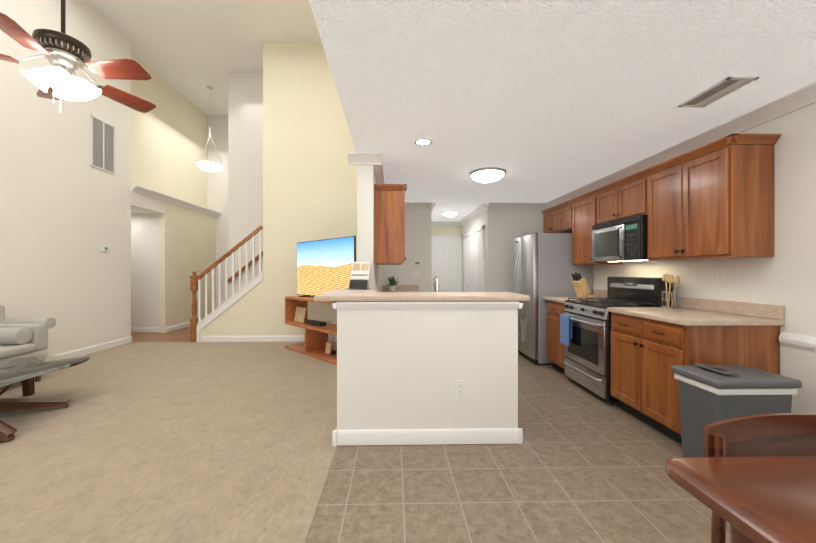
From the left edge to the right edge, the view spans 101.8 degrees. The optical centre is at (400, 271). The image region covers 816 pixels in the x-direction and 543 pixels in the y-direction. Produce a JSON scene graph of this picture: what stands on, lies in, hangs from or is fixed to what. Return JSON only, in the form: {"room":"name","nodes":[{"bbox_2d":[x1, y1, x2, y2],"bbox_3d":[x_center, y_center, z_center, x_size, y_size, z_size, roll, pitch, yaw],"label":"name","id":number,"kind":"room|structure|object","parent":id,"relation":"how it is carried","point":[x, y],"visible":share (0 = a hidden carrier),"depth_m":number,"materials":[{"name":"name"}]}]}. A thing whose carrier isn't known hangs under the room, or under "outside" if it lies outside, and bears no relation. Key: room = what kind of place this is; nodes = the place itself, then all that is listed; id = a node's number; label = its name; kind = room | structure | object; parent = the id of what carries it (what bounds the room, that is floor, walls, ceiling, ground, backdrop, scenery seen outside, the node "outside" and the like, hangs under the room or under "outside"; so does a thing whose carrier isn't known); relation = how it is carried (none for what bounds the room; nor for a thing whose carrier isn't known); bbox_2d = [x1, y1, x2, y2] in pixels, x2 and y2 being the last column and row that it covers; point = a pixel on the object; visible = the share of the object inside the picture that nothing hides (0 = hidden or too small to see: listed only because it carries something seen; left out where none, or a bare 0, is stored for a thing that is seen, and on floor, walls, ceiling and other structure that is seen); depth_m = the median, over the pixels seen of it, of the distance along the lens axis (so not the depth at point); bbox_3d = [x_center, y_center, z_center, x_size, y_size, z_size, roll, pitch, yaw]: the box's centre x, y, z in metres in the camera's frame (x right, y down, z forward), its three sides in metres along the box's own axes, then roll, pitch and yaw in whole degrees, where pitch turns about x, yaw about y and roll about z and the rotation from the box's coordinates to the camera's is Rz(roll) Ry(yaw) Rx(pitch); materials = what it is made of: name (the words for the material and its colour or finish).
{"room":"kitchen","nodes":[
{"label":"kitchen","id":0,"kind":"room"},
{"bbox_2d":[0,0,215,355],"bbox_3d":[-4.937,-1.430,3.507,0.350,5.380,10.500,0,0,-1],"label":"wall","id":1,"kind":"structure","parent":0,"point":[65,210],"depth_m":5.10,"materials":[{"name":"white paint"}]},
{"bbox_2d":[52,336,131,355],"bbox_3d":[-4.725,1.208,2.092,0.016,0.105,7.660,0,0,-1],"label":"baseboard","id":2,"kind":"structure","parent":1,"relation":"attached to","point":[103,346],"depth_m":5.27,"materials":[{"name":"white wood"}]},
{"bbox_2d":[91,115,114,173],"bbox_3d":[-4.796,-2.030,5.350,0.023,0.800,0.440,0,0,-1],"label":"air vent","id":3,"kind":"object","parent":1,"relation":"in","point":[102,145],"visible":1,"depth_m":5.33,"materials":[{"name":"white metal"}]},
{"bbox_2d":[100,246,107,251],"bbox_3d":[-4.787,-0.370,5.361,0.022,0.090,0.130,0,0,-1],"label":"thermostat","id":4,"kind":"object","parent":1,"relation":"attached to","point":[102,248],"depth_m":5.35,"materials":[{"name":"white plastic"}]},
{"bbox_2d":[131,184,220,216],"bbox_3d":[-4.780,-1.501,7.341,0.120,0.120,2.840,0,0,-1],"label":"trim","id":5,"kind":"structure","parent":1,"relation":"attached to","point":[143,190],"depth_m":6.88,"materials":[{"name":"white wood"}]},
{"bbox_2d":[165,318,203,332],"bbox_3d":[-4.841,1.207,7.780,0.017,0.105,1.960,0,0,-1],"label":"baseboard","id":6,"kind":"structure","parent":1,"relation":"attached to","point":[172,328],"depth_m":7.17,"materials":[{"name":"white wood"}]},
{"bbox_2d":[131,214,158,326],"bbox_3d":[-5.767,0.035,6.901,1.629,2.450,0.120,0,0,-1],"label":"wall","id":7,"kind":"structure","parent":0,"point":[144,262],"depth_m":6.84,"materials":[{"name":"white paint"}]},
{"bbox_2d":[131,327,158,332],"bbox_3d":[-5.656,1.207,6.834,1.409,0.105,0.016,0,0,-1],"label":"baseboard","id":8,"kind":"structure","parent":7,"relation":"attached to","point":[133,329],"depth_m":6.84,"materials":[{"name":"white wood"}]},
{"bbox_2d":[131,207,158,213],"bbox_3d":[-5.696,-1.240,6.372,1.510,0.100,0.940,0,0,-1],"label":"ceiling","id":9,"kind":"structure","parent":0,"point":[134,210],"depth_m":6.58,"materials":[{"name":"white paint"}]},
{"bbox_2d":[131,326,189,341],"bbox_3d":[-3.497,1.292,7.428,5.950,0.054,2.960,0,0,-1],"label":"floor","id":10,"kind":"structure","parent":0,"point":[181,335],"depth_m":6.46,"materials":[{"name":"brown wood"}]},
{"bbox_2d":[189,226,262,341],"bbox_3d":[-2.153,-0.380,6.417,3.223,3.278,0.991,0,0,-1],"label":"stair railing","id":11,"kind":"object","parent":10,"relation":"on","point":[198,324],"depth_m":5.94,"materials":[{"name":"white wood"}]},
{"bbox_2d":[0,341,336,542],"bbox_3d":[-2.654,1.290,2.134,4.400,0.060,7.660,0,0,-1],"label":"floor carpet","id":12,"kind":"object","parent":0,"point":[182,442],"visible":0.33,"depth_m":2.36,"materials":[{"name":"beige carpet"}]},
{"bbox_2d":[0,305,55,381],"bbox_3d":[-4.394,0.807,2.994,0.665,0.907,1.894,0,0,-1],"label":"settee","id":13,"kind":"object","parent":12,"relation":"on","point":[23,337],"visible":0.81,"depth_m":3.72,"materials":[{"name":"white fabric"}]},
{"bbox_2d":[0,355,89,442],"bbox_3d":[-3.425,1.067,2.768,1.100,0.419,1.324,0,0,-1],"label":"coffee table","id":14,"kind":"object","parent":12,"relation":"on","point":[25,371],"visible":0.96,"depth_m":2.96,"materials":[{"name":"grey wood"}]},
{"bbox_2d":[285,295,336,364],"bbox_3d":[-1.193,0.835,5.047,1.580,0.850,0.400,0,0,44],"label":"tv stand","id":15,"kind":"object","parent":12,"relation":"on","point":[313,345],"visible":0.44,"depth_m":5.12,"materials":[{"name":"brown wood"}]},
{"bbox_2d":[297,236,355,296],"bbox_3d":[-1.174,-0.038,5.050,1.556,0.894,0.230,0,0,44],"label":"tv","id":16,"kind":"object","parent":15,"relation":"on","point":[324,266],"visible":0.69,"depth_m":5.00,"materials":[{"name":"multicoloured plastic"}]},
{"bbox_2d":[85,0,321,115],"bbox_3d":[-2.719,-4.170,3.612,4.790,0.100,10.620,0,0,-1],"label":"ceiling","id":17,"kind":"structure","parent":0,"point":[191,50],"depth_m":5.76,"materials":[{"name":"white paint"}]},
{"bbox_2d":[0,0,155,112],"bbox_3d":[-2.422,-2.624,2.405,1.160,2.990,1.192,0,0,-1],"label":"ceiling fan","id":18,"kind":"object","parent":17,"relation":"hanging from","point":[64,54],"visible":1,"depth_m":2.37,"materials":[{"name":"brown wood"}]},
{"bbox_2d":[196,86,223,172],"bbox_3d":[-4.262,-3.165,7.421,0.550,1.909,0.550,0,0,-1],"label":"pendant light","id":19,"kind":"object","parent":17,"relation":"hanging from","point":[209,166],"visible":1,"depth_m":7.31,"materials":[{"name":"white glass"}]},
{"bbox_2d":[207,115,227,307],"bbox_3d":[-4.356,-1.431,8.830,1.730,5.380,0.120,0,0,-1],"label":"wall","id":20,"kind":"structure","parent":0,"point":[217,182],"depth_m":8.76,"materials":[{"name":"white paint"}]},
{"bbox_2d":[228,73,262,297],"bbox_3d":[-1.943,-1.431,6.979,3.260,5.380,0.120,0,0,-1],"label":"wall","id":21,"kind":"structure","parent":0,"point":[245,155],"depth_m":6.87,"materials":[{"name":"white paint"}]},
{"bbox_2d":[200,43,356,341],"bbox_3d":[-2.049,-1.430,6.037,3.110,5.380,0.120,0,0,-1],"label":"wall","id":22,"kind":"structure","parent":0,"point":[309,183],"depth_m":5.98,"materials":[{"name":"beige paint"}]},
{"bbox_2d":[202,335,336,341],"bbox_3d":[-2.017,1.207,5.969,3.050,0.105,0.016,0,0,-1],"label":"baseboard","id":23,"kind":"structure","parent":22,"relation":"attached to","point":[299,338],"depth_m":5.95,"materials":[{"name":"white wood"}]},
{"bbox_2d":[357,165,380,289],"bbox_3d":[-0.395,0.040,5.161,0.160,2.440,3.580,0,0,-1],"label":"wall","id":24,"kind":"structure","parent":0,"point":[366,180],"depth_m":3.37,"materials":[{"name":"paint"}]},
{"bbox_2d":[371,153,383,183],"bbox_3d":[-0.262,-1.132,4.499,0.096,0.095,2.428,0,0,-1],"label":"crown molding","id":25,"kind":"structure","parent":24,"relation":"attached to","point":[376,158],"depth_m":3.55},
{"bbox_2d":[374,184,406,264],"bbox_3d":[-0.110,-0.509,4.046,0.358,0.838,1.060,0,0,-1],"label":"upper cabinet","id":26,"kind":"object","parent":24,"relation":"attached to","point":[389,224],"visible":1,"depth_m":3.56,"materials":[{"name":"brown wood"}]},
{"bbox_2d":[432,226,461,235],"bbox_3d":[0.989,0.039,7.940,0.930,2.440,0.120,0,0,-1],"label":"wall","id":27,"kind":"structure","parent":0,"point":[436,230],"depth_m":7.88,"materials":[{"name":"paint"}]},
{"bbox_2d":[432,221,458,224],"bbox_3d":[0.987,-1.132,7.836,0.750,0.095,0.088,0,0,-1],"label":"crown molding","id":28,"kind":"structure","parent":27,"relation":"attached to","point":[433,222],"depth_m":7.82,"materials":[{"name":"white paint"}]},
{"bbox_2d":[432,236,461,291],"bbox_3d":[1.058,0.209,7.825,0.815,2.100,0.107,0,0,-1],"label":"entry door","id":29,"kind":"structure","parent":27,"relation":"in","point":[447,260],"depth_m":7.84,"materials":[{"name":"white wood"}]},
{"bbox_2d":[381,209,545,291],"bbox_3d":[1.127,0.040,5.802,2.910,2.440,0.120,0,0,-1],"label":"wall","id":30,"kind":"structure","parent":0,"point":[505,228],"depth_m":5.75,"materials":[{"name":"paint"}]},
{"bbox_2d":[411,272,419,277],"bbox_3d":[0.264,0.060,5.715,0.160,0.115,0.016,0,0,-1],"label":"outlet","id":31,"kind":"object","parent":30,"relation":"attached to","point":[413,274],"depth_m":5.72,"materials":[{"name":"white plastic"}]},
{"bbox_2d":[413,260,420,265],"bbox_3d":[0.294,-0.140,5.711,0.140,0.100,0.025,0,0,-1],"label":"thermostat","id":32,"kind":"object","parent":30,"relation":"attached to","point":[416,262],"depth_m":5.70,"materials":[{"name":"white plastic"}]},
{"bbox_2d":[405,202,430,208],"bbox_3d":[0.161,-1.132,5.678,0.750,0.095,0.088,0,0,-1],"label":"crown molding","id":33,"kind":"structure","parent":30,"relation":"attached to","point":[408,205],"depth_m":5.68,"materials":[{"name":"white paint"}]},
{"bbox_2d":[491,202,546,208],"bbox_3d":[2.006,-1.132,5.716,0.960,0.095,0.088,0,0,-1],"label":"crown molding","id":34,"kind":"structure","parent":30,"relation":"attached to","point":[494,205],"depth_m":5.71,"materials":[{"name":"white paint"}]},
{"bbox_2d":[462,210,485,291],"bbox_3d":[1.549,0.039,6.941,0.120,2.440,2.140,0,0,-1],"label":"wall","id":35,"kind":"structure","parent":0,"point":[479,220],"depth_m":6.76,"materials":[{"name":"paint"}]},
{"bbox_2d":[464,225,484,291],"bbox_3d":[1.459,0.214,6.699,0.063,2.090,1.580,0,0,-1],"label":"bifold closet door","id":36,"kind":"structure","parent":35,"relation":"in","point":[474,260],"depth_m":6.54,"materials":[{"name":"white paint"}]},
{"bbox_2d":[459,202,490,224],"bbox_3d":[1.448,-1.132,6.775,0.088,0.095,2.228,0,0,-1],"label":"crown molding","id":37,"kind":"structure","parent":35,"relation":"attached to","point":[482,207],"depth_m":6.38,"materials":[{"name":"white paint"}]},
{"bbox_2d":[306,353,729,542],"bbox_3d":[1.141,1.292,3.192,3.230,0.056,9.620,0,0,-1],"label":"floor","id":38,"kind":"structure","parent":0,"point":[580,464],"depth_m":1.95,"materials":[{"name":"beige tile"}]},
{"bbox_2d":[378,275,438,291],"bbox_3d":[0.018,0.649,4.134,0.660,1.221,3.165,0,0,-1],"label":"countertop","id":39,"kind":"structure","parent":38,"relation":"on","point":[402,288],"depth_m":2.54,"materials":[{"name":"beige stone"}]},
{"bbox_2d":[386,276,398,291],"bbox_3d":[-0.137,0.201,5.401,0.289,0.265,0.376,0,0,-1],"label":"potted plant","id":40,"kind":"object","parent":39,"relation":"on","point":[392,282],"visible":1,"depth_m":5.37,"materials":[{"name":"green plant"}]},
{"bbox_2d":[334,301,521,446],"bbox_3d":[0.184,0.740,2.904,1.344,1.041,0.949,0,0,-1],"label":"half wall","id":41,"kind":"structure","parent":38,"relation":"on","point":[424,368],"depth_m":2.43,"materials":[{"name":"white paint"}]},
{"bbox_2d":[314,289,529,300],"bbox_3d":[0.150,0.195,2.886,1.564,0.045,0.984,0,0,-1],"label":"countertop","id":42,"kind":"structure","parent":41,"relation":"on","point":[337,294],"depth_m":2.40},
{"bbox_2d":[347,261,370,289],"bbox_3d":[-0.406,0.037,3.208,0.220,0.269,0.131,0,0,27],"label":"brochure holder","id":43,"kind":"object","parent":42,"relation":"on","point":[359,279],"visible":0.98,"depth_m":3.22,"materials":[{"name":"white plastic"}]},
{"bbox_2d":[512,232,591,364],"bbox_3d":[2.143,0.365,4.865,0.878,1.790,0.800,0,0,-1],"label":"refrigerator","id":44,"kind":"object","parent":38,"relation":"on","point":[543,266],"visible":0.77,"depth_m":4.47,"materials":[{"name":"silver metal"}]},
{"bbox_2d":[547,301,565,373],"bbox_3d":[2.271,0.817,4.146,0.685,0.885,0.490,0,0,-1],"label":"base cabinet","id":45,"kind":"object","parent":38,"relation":"on","point":[555,349],"depth_m":4.16,"materials":[{"name":"brown wood"}]},
{"bbox_2d":[543,297,606,304],"bbox_3d":[2.262,0.353,4.169,0.702,0.038,0.553,0,0,-1],"label":"countertop","id":46,"kind":"structure","parent":45,"relation":"on","point":[560,299],"depth_m":4.11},
{"bbox_2d":[571,272,595,298],"bbox_3d":[2.273,0.171,4.124,0.332,0.325,0.110,0,0,-26],"label":"knife block","id":47,"kind":"object","parent":46,"relation":"on","point":[580,285],"visible":0.96,"depth_m":4.07,"materials":[{"name":"brown wood"}]},
{"bbox_2d":[560,277,672,403],"bbox_3d":[2.206,0.660,3.502,0.727,1.200,0.760,0,0,-1],"label":"stove","id":48,"kind":"object","parent":38,"relation":"on","point":[585,332],"visible":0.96,"depth_m":3.37,"materials":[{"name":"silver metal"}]},
{"bbox_2d":[611,313,782,443],"bbox_3d":[2.300,0.817,2.706,0.685,0.885,0.800,0,0,-1],"label":"base cabinet","id":49,"kind":"object","parent":38,"relation":"on","point":[650,346],"depth_m":2.46,"materials":[{"name":"brown wood"}]},
{"bbox_2d":[607,305,783,324],"bbox_3d":[2.292,0.354,2.696,0.702,0.038,0.836,0,0,-1],"label":"countertop","id":50,"kind":"structure","parent":49,"relation":"on","point":[673,316],"depth_m":2.47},
{"bbox_2d":[661,274,679,307],"bbox_3d":[2.474,0.177,3.046,0.135,0.313,0.172,0,0,-1],"label":"utensil holder","id":51,"kind":"object","parent":50,"relation":"on","point":[666,278],"visible":1,"depth_m":3.02,"materials":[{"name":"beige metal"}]},
{"bbox_2d":[671,363,801,456],"bbox_3d":[2.079,0.934,2.081,0.504,0.653,0.340,0,0,-1],"label":"trash can","id":52,"kind":"object","parent":38,"relation":"on","point":[709,394],"visible":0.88,"depth_m":1.98,"materials":[{"name":"grey plastic"}]},
{"bbox_2d":[666,456,815,542],"bbox_3d":[1.286,0.886,0.147,1.145,0.750,1.565,0,0,-1],"label":"dining table","id":53,"kind":"object","parent":38,"relation":"on","point":[766,499],"visible":1,"depth_m":0.78,"materials":[{"name":"brown wood"}]},
{"bbox_2d":[704,413,815,542],"bbox_3d":[1.265,0.859,0.806,0.670,0.806,0.524,0,0,-1],"label":"dining chair","id":54,"kind":"object","parent":38,"relation":"on","point":[781,434],"visible":0.58,"depth_m":1.04,"materials":[{"name":"brown wood"}]},
{"bbox_2d":[309,0,815,220],"bbox_3d":[1.161,-1.230,3.192,3.190,0.100,9.620,0,0,-1],"label":"ceiling","id":55,"kind":"structure","parent":0,"point":[541,101],"depth_m":2.03,"materials":[{"name":"white paint"}]},
{"bbox_2d":[414,138,432,145],"bbox_3d":[0.209,-1.176,3.013,0.170,0.006,0.170,0,0,-1],"label":"recessed light","id":56,"kind":"object","parent":55,"relation":"in","point":[422,141],"visible":1,"depth_m":3.01,"materials":[{"name":"white"}]},
{"bbox_2d":[442,211,457,216],"bbox_3d":[0.986,-1.130,6.579,0.300,0.098,0.300,0,0,-1],"label":"light","id":57,"kind":"object","parent":55,"relation":"attached to","point":[449,213],"visible":1,"depth_m":6.49,"materials":[{"name":"white glass"}]},
{"bbox_2d":[469,167,505,182],"bbox_3d":[1.040,-1.125,3.960,0.430,0.108,0.430,0,0,-1],"label":"dome ceiling light","id":58,"kind":"object","parent":55,"relation":"attached to","point":[488,175],"visible":1,"depth_m":3.84,"materials":[{"name":"white glass"}]},
{"bbox_2d":[678,76,759,106],"bbox_3d":[2.071,-1.174,2.181,0.190,0.013,0.360,0,0,-1],"label":"ceiling vent","id":59,"kind":"object","parent":55,"relation":"in","point":[719,90],"visible":1,"depth_m":2.15,"materials":[{"name":"white metal"}]},
{"bbox_2d":[550,102,815,412],"bbox_3d":[2.717,0.040,2.154,0.120,2.440,7.480,0,0,-1],"label":"wall","id":60,"kind":"structure","parent":0,"point":[785,275],"depth_m":2.28,"materials":[{"name":"paint"}]},
{"bbox_2d":[541,206,556,232],"bbox_3d":[2.434,-0.770,4.974,0.325,0.378,0.609,0,0,-1],"label":"upper cabinet","id":61,"kind":"object","parent":60,"relation":"attached to","point":[549,219],"depth_m":5.01,"materials":[{"name":"brown wood"}]},
{"bbox_2d":[557,200,568,232],"bbox_3d":[2.441,-0.770,4.596,0.325,0.378,0.334,0,0,-1],"label":"upper cabinet","id":62,"kind":"object","parent":60,"relation":"attached to","point":[563,208],"depth_m":4.67,"materials":[{"name":"brown wood"}]},
{"bbox_2d":[569,191,622,264],"bbox_3d":[2.450,-0.522,4.162,0.325,0.873,0.536,0,0,-1],"label":"upper cabinet","id":63,"kind":"object","parent":60,"relation":"attached to","point":[581,207],"depth_m":4.18,"materials":[{"name":"brown wood"}]},
{"bbox_2d":[593,170,644,224],"bbox_3d":[2.464,-0.749,3.508,0.325,0.418,0.772,0,0,-1],"label":"upper cabinet","id":64,"kind":"object","parent":60,"relation":"attached to","point":[623,198],"depth_m":3.47,"materials":[{"name":"brown wood"}]},
{"bbox_2d":[592,215,657,261],"bbox_3d":[2.413,-0.322,3.506,0.424,0.429,0.760,0,0,-1],"label":"microwave","id":65,"kind":"object","parent":64,"relation":"attached to","point":[623,240],"visible":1,"depth_m":3.36,"materials":[{"name":"black metal"}]},
{"bbox_2d":[547,81,815,208],"bbox_3d":[2.614,-1.131,2.092,0.088,0.095,7.360,0,0,-1],"label":"crown molding","id":66,"kind":"structure","parent":60,"relation":"attached to","point":[804,96],"depth_m":2.71,"materials":[{"name":"white paint"}]},
{"bbox_2d":[593,289,784,320],"bbox_3d":[2.619,0.285,3.368,0.020,0.099,2.168,0,0,-1],"label":"backsplash","id":67,"kind":"structure","parent":60,"relation":"attached to","point":[748,309],"depth_m":2.63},
{"bbox_2d":[645,134,780,259],"bbox_3d":[2.480,-0.532,2.733,0.325,0.852,0.777,0,0,-1],"label":"upper cabinet","id":68,"kind":"object","parent":60,"relation":"attached to","point":[714,199],"depth_m":2.45,"materials":[{"name":"brown wood"}]},
{"bbox_2d":[716,271,724,284],"bbox_3d":[2.639,0.050,2.733,0.010,0.115,0.072,0,0,-1],"label":"outlet","id":69,"kind":"object","parent":60,"relation":"attached to","point":[720,277],"depth_m":2.73,"materials":[{"name":"white plastic"}]},
{"bbox_2d":[779,332,815,350],"bbox_3d":[2.680,0.463,0.358,0.026,0.085,3.890,0,0,-1],"label":"trim","id":70,"kind":"structure","parent":60,"relation":"attached to","point":[799,341],"depth_m":2.20,"materials":[{"name":"white wood"}]}
]}

